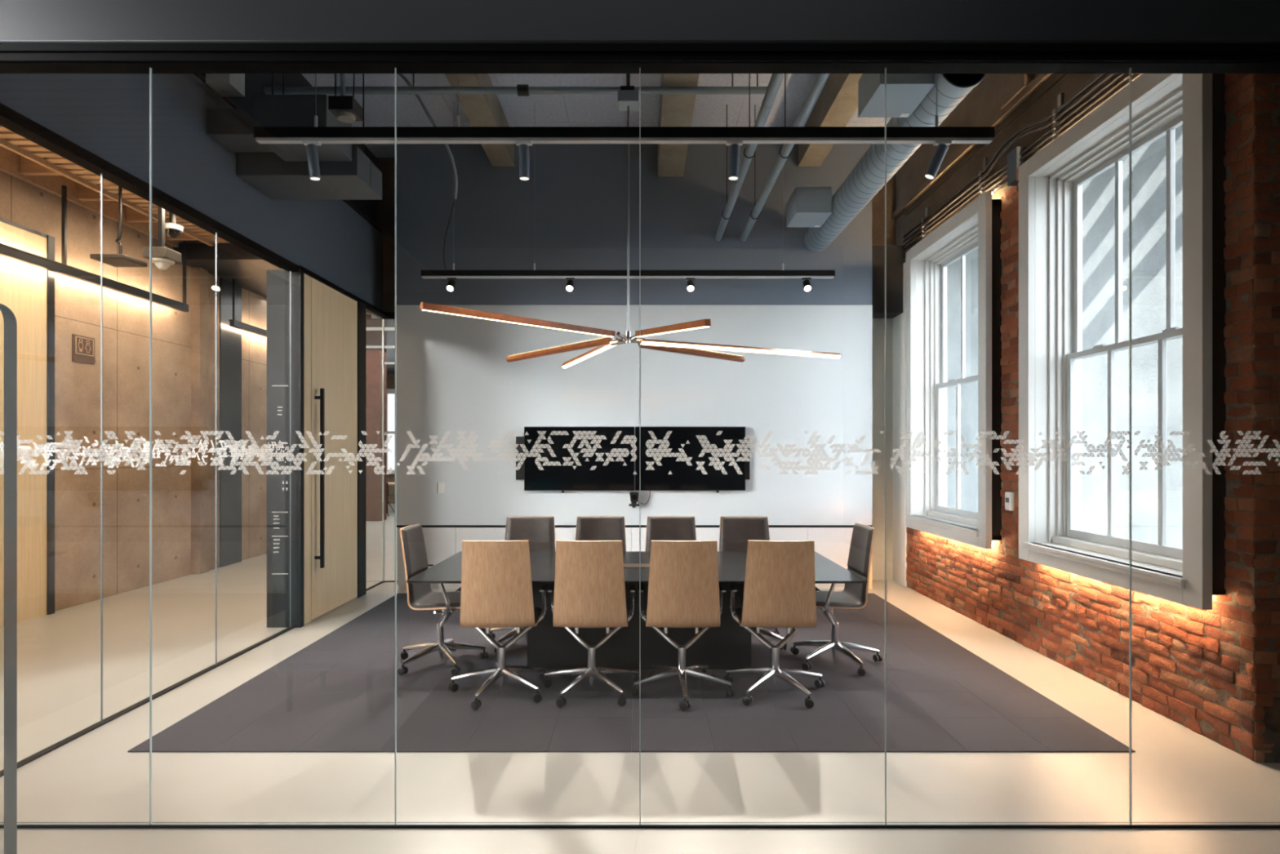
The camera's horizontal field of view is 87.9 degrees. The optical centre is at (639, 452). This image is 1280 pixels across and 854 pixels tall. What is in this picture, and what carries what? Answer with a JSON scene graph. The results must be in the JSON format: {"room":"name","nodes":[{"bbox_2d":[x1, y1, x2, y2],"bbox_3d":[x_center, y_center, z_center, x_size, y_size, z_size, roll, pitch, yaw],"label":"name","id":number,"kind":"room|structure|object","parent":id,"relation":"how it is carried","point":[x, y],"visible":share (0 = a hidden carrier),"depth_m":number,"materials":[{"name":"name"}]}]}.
{"room":"office","nodes":[
{"label":"office","id":0,"kind":"room"},
{"bbox_2d":[0,125,230,247],"bbox_3d":[-4.450,-2.700,2.750,2.500,0.400,17.500,0,0,0],"label":"ceiling","id":1,"kind":"structure","parent":0,"point":[20,157],"depth_m":6.43,"materials":[{"name":"brown wood"}]},
{"bbox_2d":[0,185,188,311],"bbox_3d":[-5.527,-2.127,5.640,0.075,0.845,4.880,0,0,0],"label":"wall light","id":2,"kind":"object","parent":1,"relation":"hanging from","point":[6,251],"visible":1,"depth_m":6.43,"materials":[{"name":"black metal"}]},
{"bbox_2d":[89,186,147,266],"bbox_3d":[-4.900,-2.165,6.250,0.320,0.770,0.300,0,0,0],"label":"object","id":3,"kind":"object","parent":1,"relation":"hanging from","point":[120,260],"visible":0.97,"depth_m":6.25,"materials":[{"name":"grey metal"}]},
{"bbox_2d":[142,205,181,270],"bbox_3d":[-4.610,-2.155,6.410,0.220,0.790,0.220,0,0,0],"label":"ceiling device","id":4,"kind":"object","parent":1,"relation":"hanging from","point":[162,256],"visible":0.93,"depth_m":6.39,"materials":[{"name":"grey"}]},
{"bbox_2d":[164,211,183,238],"bbox_3d":[-4.750,-2.365,6.750,0.180,0.370,0.180,0,0,0],"label":"dome camera","id":5,"kind":"object","parent":1,"relation":"attached to","point":[173,230],"visible":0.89,"depth_m":6.72,"materials":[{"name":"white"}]},
{"bbox_2d":[0,170,266,611],"bbox_3d":[-5.800,-0.750,7.550,0.200,4.600,7.900,0,0,0],"label":"wall","id":6,"kind":"structure","parent":0,"point":[126,317],"depth_m":7.32,"materials":[{"name":"wood"}]},
{"bbox_2d":[0,217,54,627],"bbox_3d":[-5.670,-0.260,5.500,0.060,3.620,1.800,0,0,0],"label":"door","id":7,"kind":"structure","parent":6,"relation":"in","point":[27,290],"depth_m":6.18,"materials":[{"name":"brown wood"}]},
{"bbox_2d":[71,333,94,364],"bbox_3d":[-5.689,-1.052,6.795,0.023,0.270,0.263,0,0,0],"label":"restroom sign","id":8,"kind":"object","parent":6,"relation":"attached to","point":[82,347],"visible":1,"depth_m":6.78,"materials":[{"name":"brown metal"}]},
{"bbox_2d":[219,277,241,567],"bbox_3d":[-5.675,-0.400,9.185,0.050,3.900,0.470,0,0,0],"label":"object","id":9,"kind":"structure","parent":6,"relation":"in","point":[230,337],"depth_m":9.15,"materials":[{"name":"black metal"}]},
{"bbox_2d":[0,73,382,310],"bbox_3d":[-3.120,-2.125,5.410,0.100,0.950,5.060,0,0,0],"label":"wall","id":10,"kind":"structure","parent":0,"point":[107,115],"depth_m":4.53,"materials":[{"name":"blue paint"}]},
{"bbox_2d":[0,73,387,316],"bbox_3d":[-3.086,-2.115,5.370,0.172,1.050,5.140,0,0,0],"label":"trim","id":11,"kind":"structure","parent":10,"relation":"attached to","point":[11,120],"depth_m":4.06,"materials":[{"name":"black metal"}]},
{"bbox_2d":[266,270,365,627],"bbox_3d":[-3.112,-0.033,6.565,0.375,3.165,1.390,0,0,0],"label":"door","id":12,"kind":"structure","parent":10,"relation":"in","point":[328,325],"depth_m":6.13,"materials":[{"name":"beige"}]},
{"bbox_2d":[191,240,219,573],"bbox_3d":[-5.675,-0.650,8.675,0.150,4.400,0.510,0,0,0],"label":"wall","id":13,"kind":"structure","parent":0,"point":[202,282],"depth_m":8.54,"materials":[{"name":"wood"}]},
{"bbox_2d":[173,243,395,373],"bbox_3d":[-7.000,-2.450,14.200,10.000,0.200,12.200,0,0,0],"label":"ceiling","id":14,"kind":"structure","parent":0,"point":[249,271],"depth_m":8.48,"materials":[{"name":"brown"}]},
{"bbox_2d":[228,279,266,337],"bbox_3d":[-5.527,-2.127,10.090,0.075,0.845,2.220,0,0,0],"label":"wall light","id":15,"kind":"object","parent":14,"relation":"hanging from","point":[233,322],"visible":0.42,"depth_m":9.10,"materials":[{"name":"black metal"}]},
{"bbox_2d":[197,73,376,226],"bbox_3d":[-3.230,-3.065,5.640,0.140,0.930,5.520,0,0,0],"label":"wall","id":16,"kind":"structure","parent":0,"point":[255,83],"depth_m":5.82,"materials":[{"name":"paint"}]},
{"bbox_2d":[365,348,386,520],"bbox_3d":[-6.030,-0.400,15.100,0.380,3.900,0.400,0,0,0],"label":"wall column","id":17,"kind":"structure","parent":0,"point":[373,356],"depth_m":14.90,"materials":[{"name":"brick"}]},
{"bbox_2d":[365,157,395,316],"bbox_3d":[-2.950,-2.590,8.030,0.700,1.880,0.140,0,0,0],"label":"wall","id":18,"kind":"structure","parent":0,"point":[385,207],"depth_m":7.96,"materials":[{"name":"paint"}]},
{"bbox_2d":[386,373,395,503],"bbox_3d":[-7.000,-0.400,20.150,10.000,3.900,0.300,0,0,0],"label":"wall","id":19,"kind":"structure","parent":0,"point":[390,377],"depth_m":20.00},
{"bbox_2d":[386,388,395,473],"bbox_3d":[-7.825,-0.625,19.940,1.250,2.550,0.120,0,0,0],"label":"window","id":20,"kind":"structure","parent":19,"relation":"in","point":[390,392],"depth_m":19.96,"materials":[{"name":"white glass"}]},
{"bbox_2d":[301,73,891,157],"bbox_3d":[0.150,-3.630,5.575,6.900,0.200,5.650,0,0,0],"label":"ceiling","id":21,"kind":"structure","parent":0,"point":[550,110],"depth_m":6.72,"materials":[{"name":"concrete"}]},
{"bbox_2d":[206,73,351,161],"bbox_3d":[-2.624,-2.865,4.825,0.888,1.330,0.410,0,0,0],"label":"air duct","id":22,"kind":"object","parent":21,"relation":"hanging from","point":[233,129],"visible":0.67,"depth_m":4.70,"materials":[{"name":"grey metal"}]},
{"bbox_2d":[205,73,244,97],"bbox_3d":[-3.002,-2.745,4.809,0.175,0.250,0.182,0,0,0],"label":"control box","id":23,"kind":"object","parent":22,"relation":"attached to","point":[225,85],"visible":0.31,"depth_m":4.78,"materials":[{"name":"grey plastic"}]},
{"bbox_2d":[237,73,382,199],"bbox_3d":[-2.601,-2.815,5.285,0.918,1.430,0.490,0,0,0],"label":"air duct","id":24,"kind":"object","parent":21,"relation":"hanging from","point":[359,179],"visible":0.84,"depth_m":5.15,"materials":[{"name":"grey metal"}]},
{"bbox_2d":[328,73,362,123],"bbox_3d":[-1.950,-2.865,4.400,0.160,1.330,0.160,0,0,0],"label":"ceiling sensor","id":25,"kind":"object","parent":21,"relation":"hanging from","point":[345,108],"visible":0.62,"depth_m":4.35,"materials":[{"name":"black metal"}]},
{"bbox_2d":[444,73,515,166],"bbox_3d":[-1.541,-3.378,5.225,0.252,0.304,4.550,0,0,0],"label":"ceiling beam","id":26,"kind":"structure","parent":21,"relation":"attached to","point":[481,110],"depth_m":6.38,"materials":[{"name":"wood"}]},
{"bbox_2d":[263,73,767,96],"bbox_3d":[-1.030,-3.268,5.600,4.260,0.525,0.088,0,0,0],"label":"pipe","id":27,"kind":"object","parent":21,"relation":"hanging from","point":[521,90],"visible":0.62,"depth_m":5.58,"materials":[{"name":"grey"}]},
{"bbox_2d":[253,73,995,143],"bbox_3d":[-0.088,-2.643,3.760,4.173,1.775,0.044,0,0,0],"label":"track","id":28,"kind":"object","parent":21,"relation":"hanging from","point":[262,135],"visible":1,"depth_m":3.74,"materials":[{"name":"black metal"}]},
{"bbox_2d":[302,141,321,180],"bbox_3d":[-1.857,-1.652,3.768,0.090,0.204,0.075,0,0,0],"label":"track spotlight","id":29,"kind":"object","parent":28,"relation":"attached to","point":[311,146],"visible":1,"depth_m":3.75,"materials":[{"name":"black metal"}]},
{"bbox_2d":[515,141,532,180],"bbox_3d":[-0.657,-1.653,3.766,0.090,0.204,0.072,0,0,0],"label":"track spotlight","id":30,"kind":"object","parent":28,"relation":"attached to","point":[524,168],"visible":1,"depth_m":3.74,"materials":[{"name":"black metal"}]},
{"bbox_2d":[725,141,742,180],"bbox_3d":[0.535,-1.653,3.764,0.090,0.204,0.067,0,0,0],"label":"track spotlight","id":31,"kind":"object","parent":28,"relation":"attached to","point":[734,146],"visible":1,"depth_m":3.74,"materials":[{"name":"black metal"}]},
{"bbox_2d":[924,141,951,179],"bbox_3d":[1.691,-1.655,3.767,0.140,0.198,0.059,0,0,19],"label":"track spotlight","id":32,"kind":"object","parent":28,"relation":"attached to","point":[940,153],"visible":1,"depth_m":3.75,"materials":[{"name":"black metal"}]},
{"bbox_2d":[421,102,835,278],"bbox_3d":[-0.121,-2.643,6.700,4.166,1.775,0.044,0,0,0],"label":"track","id":33,"kind":"object","parent":21,"relation":"hanging from","point":[534,273],"visible":0.98,"depth_m":6.68,"materials":[{"name":"black metal"}]},
{"bbox_2d":[397,73,457,269],"bbox_3d":[-2.069,-2.648,6.119,0.563,1.611,1.033,0,0,39],"label":"cable","id":34,"kind":"object","parent":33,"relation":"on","point":[401,75],"visible":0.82,"depth_m":6.11,"materials":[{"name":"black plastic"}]},
{"bbox_2d":[617,73,638,111],"bbox_3d":[-0.085,-3.015,4.800,0.150,1.030,0.140,0,0,0],"label":"junction box","id":35,"kind":"object","parent":21,"relation":"hanging from","point":[627,95],"visible":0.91,"depth_m":4.75,"materials":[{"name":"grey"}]},
{"bbox_2d":[420,106,841,368],"bbox_3d":[0.170,-1.598,4.729,2.834,1.800,2.075,0,0,0],"label":"pendant lamp","id":36,"kind":"object","parent":35,"relation":"hanging from","point":[604,344],"visible":0.91,"depth_m":4.87,"materials":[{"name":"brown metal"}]},
{"bbox_2d":[422,309,613,337],"bbox_3d":[-0.713,-0.813,4.238,1.407,0.025,0.027,0,0,-43],"label":"diffuser","id":37,"kind":"object","parent":36,"relation":"attached to","point":[466,313],"depth_m":4.18,"materials":[{"name":"white plastic"}]},
{"bbox_2d":[561,344,615,368],"bbox_3d":[-0.411,-0.751,5.213,0.025,0.099,0.879,0,0,-32],"label":"diffuser","id":38,"kind":"object","parent":36,"relation":"attached to","point":[601,348],"depth_m":5.15,"materials":[{"name":"white plastic"}]},
{"bbox_2d":[636,326,709,337],"bbox_3d":[0.182,-0.761,4.213,0.026,0.126,1.075,0,0,-21],"label":"diffuser","id":39,"kind":"object","parent":36,"relation":"attached to","point":[660,330],"depth_m":4.25,"materials":[{"name":"white plastic"}]},
{"bbox_2d":[640,341,840,358],"bbox_3d":[0.792,-0.773,5.032,1.573,0.073,0.412,0,0,0],"label":"diffuser","id":40,"kind":"object","parent":36,"relation":"attached to","point":[685,348],"depth_m":5.04,"materials":[{"name":"white plastic"}]},
{"bbox_2d":[657,73,699,177],"bbox_3d":[0.343,-3.320,5.225,0.289,0.420,4.550,0,0,0],"label":"ceiling beam","id":41,"kind":"structure","parent":21,"relation":"attached to","point":[675,110],"depth_m":6.20,"materials":[{"name":"wood"}]},
{"bbox_2d":[715,73,784,241],"bbox_3d":[0.883,-2.947,5.210,0.100,1.165,4.580,0,0,0],"label":"pipe","id":42,"kind":"object","parent":21,"relation":"hanging from","point":[775,80],"visible":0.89,"depth_m":5.35,"materials":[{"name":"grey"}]},
{"bbox_2d":[740,73,829,241],"bbox_3d":[1.170,-2.947,5.210,0.100,1.165,4.580,0,0,0],"label":"pipe","id":43,"kind":"object","parent":21,"relation":"hanging from","point":[820,80],"visible":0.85,"depth_m":5.35,"materials":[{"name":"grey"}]},
{"bbox_2d":[797,73,862,166],"bbox_3d":[1.911,-3.378,5.225,0.253,0.304,4.550,0,0,0],"label":"ceiling beam","id":44,"kind":"structure","parent":21,"relation":"attached to","point":[837,102],"depth_m":6.38,"materials":[{"name":"wood"}]},
{"bbox_2d":[396,143,871,305],"bbox_3d":[-0.065,-2.598,7.720,5.374,1.865,0.440,0,0,0],"label":"wall","id":45,"kind":"structure","parent":0,"point":[580,189],"depth_m":7.50,"materials":[{"name":"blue paint"}]},
{"bbox_2d":[804,73,986,252],"bbox_3d":[2.000,-2.405,5.805,0.314,0.314,3.409,0,0,0],"label":"spiral duct","id":46,"kind":"object","parent":45,"relation":"attached to","point":[866,180],"visible":0.77,"depth_m":5.31,"materials":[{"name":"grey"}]},
{"bbox_2d":[786,186,831,232],"bbox_3d":[1.674,-2.423,6.680,0.348,0.254,0.600,0,0,0],"label":"box","id":47,"kind":"object","parent":46,"relation":"attached to","point":[806,206],"visible":1,"depth_m":6.38,"materials":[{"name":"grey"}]},
{"bbox_2d":[857,73,934,126],"bbox_3d":[1.674,-2.423,4.450,0.348,0.254,0.600,0,0,0],"label":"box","id":48,"kind":"object","parent":46,"relation":"attached to","point":[904,91],"visible":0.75,"depth_m":4.32,"materials":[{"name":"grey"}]},
{"bbox_2d":[0,503,1279,853],"bbox_3d":[-4.200,1.650,8.000,15.600,0.200,28.000,0,0,0],"label":"floor","id":49,"kind":"structure","parent":0,"point":[1180,774],"depth_m":3.18,"materials":[{"name":"concrete"}]},
{"bbox_2d":[0,303,17,853],"bbox_3d":[-1.354,0.660,1.010,0.792,1.780,0.320,0,0,0],"label":"door handle","id":50,"kind":"object","parent":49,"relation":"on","point":[9,318],"visible":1,"depth_m":1.01,"materials":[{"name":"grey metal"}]},
{"bbox_2d":[0,626,294,777],"bbox_3d":[-3.070,1.544,4.330,0.040,0.012,3.080,0,0,0],"label":"trim","id":51,"kind":"structure","parent":49,"relation":"on","point":[42,753],"depth_m":4.02,"materials":[{"name":"black"}]},
{"bbox_2d":[0,173,290,773],"bbox_3d":[-3.072,-0.029,4.317,0.012,3.133,3.030,0,0,0],"label":"glass wall","id":52,"kind":"structure","parent":51,"relation":"on","point":[2,455],"depth_m":3.79,"materials":[{"name":"grey"}]},
{"bbox_2d":[365,309,383,591],"bbox_3d":[-3.070,-0.025,7.605,0.024,3.150,0.670,0,0,0],"label":"door frame","id":53,"kind":"structure","parent":49,"relation":"on","point":[382,581],"depth_m":7.93,"materials":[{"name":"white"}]},
{"bbox_2d":[383,320,397,582],"bbox_3d":[-2.912,-0.015,7.941,0.313,3.130,0.022,0,0,0],"label":"glass wall","id":54,"kind":"structure","parent":49,"relation":"on","point":[384,320],"depth_m":7.94,"materials":[{"name":"white"}]},
{"bbox_2d":[397,527,457,588],"bbox_3d":[-2.414,1.200,7.695,0.658,0.700,0.390,0,0,0],"label":"base cabinet","id":55,"kind":"object","parent":49,"relation":"on","point":[440,542],"visible":0.42,"depth_m":7.50,"materials":[{"name":"white laminate"}]},
{"bbox_2d":[455,527,506,588],"bbox_3d":[-1.751,1.200,7.695,0.658,0.700,0.390,0,0,0],"label":"base cabinet","id":56,"kind":"object","parent":49,"relation":"on","point":[461,533],"visible":0.21,"depth_m":7.50,"materials":[{"name":"white laminate"}]},
{"bbox_2d":[555,527,573,544],"bbox_3d":[-1.089,1.200,7.695,0.658,0.700,0.390,0,0,0],"label":"base cabinet","id":57,"kind":"object","parent":49,"relation":"on","point":[561,533],"visible":0.07,"depth_m":7.50,"materials":[{"name":"white laminate"}]},
{"bbox_2d":[127,593,1135,751],"bbox_3d":[-0.044,1.546,5.350,5.207,0.006,3.839,0,0,0],"label":"carpet","id":58,"kind":"object","parent":49,"relation":"on","point":[336,693],"visible":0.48,"depth_m":4.03,"materials":[{"name":"carpet"}]},
{"bbox_2d":[397,523,488,675],"bbox_3d":[-1.429,1.037,4.852,0.626,0.998,0.657,0,0,-17],"label":"office chair","id":59,"kind":"object","parent":58,"relation":"on","point":[420,596],"visible":0.77,"depth_m":4.78,"materials":[{"name":"grey leather"}]},
{"bbox_2d":[401,523,428,578],"bbox_3d":[-1.647,0.712,4.840,0.088,0.344,0.433,0,0,0],"label":"cushion","id":60,"kind":"object","parent":59,"relation":"on","point":[414,550],"depth_m":4.82,"materials":[{"name":"grey leather"}]},
{"bbox_2d":[407,568,461,608],"bbox_3d":[-1.407,0.992,4.840,0.465,0.213,0.461,0,0,0],"label":"seat cushion","id":61,"kind":"object","parent":59,"relation":"on","point":[419,595],"depth_m":4.74,"materials":[{"name":"grey leather"}]},
{"bbox_2d":[447,539,549,710],"bbox_3d":[-0.920,1.037,4.275,0.648,0.998,0.664,0,0,-2],"label":"office chair","id":62,"kind":"object","parent":58,"relation":"on","point":[495,588],"visible":1,"depth_m":4.09,"materials":[{"name":"brown wood"}]},
{"bbox_2d":[489,515,555,652],"bbox_3d":[-0.925,1.037,5.387,0.662,0.998,0.634,0,0,0],"label":"office chair","id":63,"kind":"object","parent":58,"relation":"on","point":[540,531],"visible":0.25,"depth_m":5.54,"materials":[{"name":"grey leather"}]},
{"bbox_2d":[504,515,555,551],"bbox_3d":[-0.920,0.712,5.552,0.433,0.344,0.088,0,0,0],"label":"cushion","id":64,"kind":"object","parent":63,"relation":"on","point":[540,531],"depth_m":5.55,"materials":[{"name":"grey leather"}]},
{"bbox_2d":[541,540,641,707],"bbox_3d":[-0.315,1.037,4.297,0.656,0.998,0.633,0,0,0],"label":"office chair","id":65,"kind":"object","parent":58,"relation":"on","point":[588,590],"visible":1,"depth_m":4.08,"materials":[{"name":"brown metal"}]},
{"bbox_2d":[575,515,626,551],"bbox_3d":[-0.336,1.037,5.338,0.646,0.998,0.642,0,0,0],"label":"office chair","id":66,"kind":"object","parent":58,"relation":"on","point":[588,527],"visible":0.19,"depth_m":5.55,"materials":[{"name":"grey leather"}]},
{"bbox_2d":[406,551,867,669],"bbox_3d":[-0.020,1.174,4.798,2.900,0.738,1.245,0,0,0],"label":"conference table","id":67,"kind":"object","parent":58,"relation":"on","point":[728,646],"visible":0.36,"depth_m":4.70,"materials":[{"name":"black"}]},
{"bbox_2d":[644,515,696,551],"bbox_3d":[0.255,1.037,5.387,0.662,0.998,0.634,0,0,0],"label":"office chair","id":68,"kind":"object","parent":58,"relation":"on","point":[658,527],"visible":0.12,"depth_m":5.55,"materials":[{"name":"grey leather"}]},
{"bbox_2d":[630,540,733,710],"bbox_3d":[0.265,1.037,4.245,0.652,0.998,0.634,0,0,0],"label":"office chair","id":69,"kind":"object","parent":58,"relation":"on","point":[685,591],"visible":0.98,"depth_m":4.09,"materials":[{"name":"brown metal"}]},
{"bbox_2d":[718,515,787,649],"bbox_3d":[0.863,1.037,5.330,0.650,0.998,0.635,0,0,21],"label":"office chair","id":70,"kind":"object","parent":58,"relation":"on","point":[735,531],"visible":0.19,"depth_m":5.54,"materials":[{"name":"grey leather"}]},
{"bbox_2d":[719,515,769,551],"bbox_3d":[0.874,0.712,5.552,0.433,0.344,0.088,0,0,0],"label":"cushion","id":71,"kind":"object","parent":70,"relation":"on","point":[735,531],"depth_m":5.54,"materials":[{"name":"grey leather"}]},
{"bbox_2d":[723,539,825,708],"bbox_3d":[0.879,1.037,4.297,0.652,0.998,0.632,0,0,2],"label":"office chair","id":72,"kind":"object","parent":58,"relation":"on","point":[780,588],"visible":0.98,"depth_m":4.08,"materials":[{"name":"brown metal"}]},
{"bbox_2d":[790,522,882,675],"bbox_3d":[1.458,1.037,4.872,0.630,0.998,0.660,0,0,0],"label":"office chair","id":73,"kind":"object","parent":58,"relation":"on","point":[854,596],"visible":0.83,"depth_m":4.82,"materials":[{"name":"leather"}]},
{"bbox_2d":[815,567,866,607],"bbox_3d":[1.382,0.992,4.870,0.465,0.213,0.461,0,0,0],"label":"seat cushion","id":74,"kind":"object","parent":73,"relation":"on","point":[853,595],"depth_m":4.77,"materials":[{"name":"grey leather"}]},
{"bbox_2d":[847,523,873,577],"bbox_3d":[1.622,0.712,4.870,0.088,0.344,0.433,0,0,0],"label":"cushion","id":75,"kind":"object","parent":73,"relation":"on","point":[859,562],"depth_m":4.85,"materials":[{"name":"grey leather"}]},
{"bbox_2d":[631,527,646,551],"bbox_3d":[0.236,1.200,7.695,0.658,0.700,0.390,0,0,0],"label":"base cabinet","id":76,"kind":"object","parent":49,"relation":"on","point":[635,531],"visible":0.07,"depth_m":7.50,"materials":[{"name":"white laminate"}]},
{"bbox_2d":[0,822,1279,827],"bbox_3d":[0.080,1.544,2.750,6.300,0.012,0.024,0,0,0],"label":"trim","id":77,"kind":"structure","parent":49,"relation":"on","point":[2,825],"depth_m":2.74,"materials":[{"name":"black metal"}]},
{"bbox_2d":[0,67,1279,823],"bbox_3d":[0.007,-0.029,2.748,6.101,3.133,0.012,0,0,0],"label":"glass wall","id":78,"kind":"structure","parent":77,"relation":"on","point":[385,443],"depth_m":2.74,"materials":[{"name":"white"}]},
{"bbox_2d":[695,527,719,551],"bbox_3d":[0.899,1.200,7.695,0.658,0.700,0.390,0,0,0],"label":"base cabinet","id":79,"kind":"object","parent":49,"relation":"on","point":[702,533],"visible":0.02,"depth_m":7.50,"materials":[{"name":"white laminate"}]},
{"bbox_2d":[768,527,807,540],"bbox_3d":[1.561,1.200,7.695,0.658,0.700,0.390,0,0,0],"label":"base cabinet","id":80,"kind":"object","parent":49,"relation":"on","point":[775,533],"visible":0.1,"depth_m":7.50,"materials":[{"name":"white laminate"}]},
{"bbox_2d":[807,527,853,588],"bbox_3d":[2.224,1.200,7.695,0.658,0.700,0.390,0,0,0],"label":"base cabinet","id":81,"kind":"object","parent":49,"relation":"on","point":[833,544],"visible":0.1,"depth_m":7.50,"materials":[{"name":"white laminate"}]},
{"bbox_2d":[396,524,871,527],"bbox_3d":[-0.065,0.838,7.694,5.374,0.024,0.393,0,0,0],"label":"countertop","id":82,"kind":"structure","parent":81,"relation":"on","point":[397,526],"depth_m":7.50,"materials":[{"name":"black"}]},
{"bbox_2d":[0,0,1279,43],"bbox_3d":[0.125,-2.598,2.790,6.650,1.865,0.180,0,0,0],"label":"ceiling","id":83,"kind":"structure","parent":0,"point":[21,21],"depth_m":2.70,"materials":[{"name":"black paint"}]},
{"bbox_2d":[0,43,1279,73],"bbox_3d":[0.050,-1.627,2.750,6.500,0.075,0.100,0,0,0],"label":"trim","id":84,"kind":"structure","parent":83,"relation":"attached to","point":[15,58],"depth_m":2.71,"materials":[{"name":"black metal"}]},
{"bbox_2d":[871,173,895,580],"bbox_3d":[2.790,-0.990,8.080,0.780,5.080,0.160,0,0,0],"label":"wall","id":85,"kind":"structure","parent":0,"point":[878,324],"depth_m":8.04,"materials":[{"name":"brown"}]},
{"bbox_2d":[871,245,905,318],"bbox_3d":[2.840,-2.010,7.940,0.480,0.780,0.440,0,0,0],"label":"wall","id":86,"kind":"structure","parent":0,"point":[895,260],"depth_m":7.72,"materials":[{"name":"grey paint"}]},
{"bbox_2d":[891,73,1138,262],"bbox_3d":[3.255,-2.860,5.745,0.490,1.340,4.830,0,0,0],"label":"wall","id":87,"kind":"structure","parent":0,"point":[997,99],"depth_m":5.95,"materials":[{"name":"wood"}]},
{"bbox_2d":[906,73,1066,215],"bbox_3d":[3.060,-2.720,5.500,0.014,0.014,4.200,0,0,0],"label":"conduit","id":88,"kind":"object","parent":87,"relation":"attached to","point":[1064,74],"visible":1,"depth_m":5.64,"materials":[{"name":"grey metal"}]},
{"bbox_2d":[902,73,1106,238],"bbox_3d":[3.038,-2.521,5.510,0.049,0.115,4.300,0,0,0],"label":"conduit","id":89,"kind":"object","parent":87,"relation":"attached to","point":[1100,76],"visible":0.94,"depth_m":5.40,"materials":[{"name":"grey metal"}]},
{"bbox_2d":[902,73,1116,242],"bbox_3d":[3.038,-2.471,5.510,0.049,0.115,4.300,0,0,0],"label":"conduit","id":90,"kind":"object","parent":87,"relation":"attached to","point":[1109,76],"visible":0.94,"depth_m":5.33,"materials":[{"name":"grey metal"}]},
{"bbox_2d":[902,73,1125,246],"bbox_3d":[3.037,-2.377,5.510,0.039,0.039,4.300,0,0,0],"label":"conduit","id":91,"kind":"object","parent":87,"relation":"attached to","point":[1120,75],"visible":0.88,"depth_m":5.11,"materials":[{"name":"grey metal"}]},
{"bbox_2d":[902,73,1134,249],"bbox_3d":[3.037,-2.332,5.510,0.039,0.039,4.300,0,0,0],"label":"conduit","id":92,"kind":"object","parent":87,"relation":"attached to","point":[1126,77],"visible":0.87,"depth_m":5.06,"materials":[{"name":"grey metal"}]},
{"bbox_2d":[902,73,1142,253],"bbox_3d":[3.037,-2.287,5.510,0.039,0.039,4.300,0,0,0],"label":"conduit","id":93,"kind":"object","parent":87,"relation":"attached to","point":[1139,74],"visible":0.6,"depth_m":5.07,"materials":[{"name":"grey metal"}]},
{"bbox_2d":[1052,93,1063,141],"bbox_3d":[3.058,-2.425,4.860,0.067,0.390,0.040,0,0,0],"label":"strut","id":94,"kind":"object","parent":87,"relation":"attached to","point":[1060,97],"visible":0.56,"depth_m":4.85,"materials":[{"name":"silver metal"}]},
{"bbox_2d":[893,73,1279,762],"bbox_3d":[3.480,-0.990,5.739,0.840,5.080,4.843,0,0,0],"label":"wall","id":95,"kind":"structure","parent":0,"point":[1213,673],"depth_m":3.57,"materials":[{"name":"brick"}]},
{"bbox_2d":[906,191,1001,548],"bbox_3d":[3.098,-0.693,6.465,0.405,3.025,1.690,0,0,0],"label":"window","id":96,"kind":"structure","parent":95,"relation":"in","point":[978,225],"depth_m":6.68,"materials":[{"name":"grey paint"}]},
{"bbox_2d":[1007,146,1026,186],"bbox_3d":[3.031,-2.290,5.310,0.078,0.280,0.220,0,0,0],"label":"junction box","id":97,"kind":"object","parent":95,"relation":"attached to","point":[1014,157],"visible":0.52,"depth_m":5.33,"materials":[{"name":"grey metal"}]},
{"bbox_2d":[1018,73,1226,609],"bbox_3d":[3.098,-0.693,4.295,0.405,3.025,1.679,0,0,0],"label":"window","id":98,"kind":"structure","parent":95,"relation":"in","point":[1051,534],"depth_m":4.25,"materials":[{"name":"grey paint"}]},
{"bbox_2d":[1262,697,1279,762],"bbox_3d":[3.401,1.366,3.321,0.557,0.368,0.029,0,0,0],"label":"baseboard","id":99,"kind":"structure","parent":95,"relation":"attached to","point":[1271,719],"depth_m":3.31,"materials":[{"name":"brick"}]},
{"bbox_3d":[-0.065,-0.057,7.726,5.374,3.215,0.428,0,0,0],"label":"wall","id":100,"kind":"structure","parent":0,"visible":0},
{"bbox_2d":[396,305,872,524],"bbox_3d":[-0.065,-0.418,7.498,5.374,2.480,0.012,0,0,0],"label":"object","id":101,"kind":"object","parent":100,"relation":"attached to","point":[454,374],"visible":0.64,"depth_m":7.49,"materials":[{"name":"white paint"}]},
{"bbox_2d":[515,426,634,493],"bbox_3d":[-0.728,0.084,7.446,1.330,0.738,0.091,0,0,0],"label":"television","id":102,"kind":"object","parent":101,"relation":"attached to","point":[614,476],"visible":0.9,"depth_m":7.40,"materials":[{"name":"black"}]},
{"bbox_2d":[635,426,749,493],"bbox_3d":[0.589,0.084,7.446,1.285,0.738,0.091,0,0,0],"label":"television","id":103,"kind":"object","parent":101,"relation":"attached to","point":[683,477],"visible":0.89,"depth_m":7.40,"materials":[{"name":"black"}]},
{"label":"outside","id":104,"kind":"structure","parent":0,"visible":0},
{"bbox_3d":[21.860,2.650,-7.000,36.280,0.200,46.000,0,0,0],"label":"ground","id":105,"kind":"structure","parent":104,"visible":0},
{"bbox_2d":[946,124,1182,547],"bbox_3d":[6.100,-4.950,11.050,0.200,19.000,9.900,0,0,0],"label":"wall","id":106,"kind":"structure","parent":105,"relation":"on","point":[1148,163],"depth_m":8.24,"materials":[{"name":"glass"}]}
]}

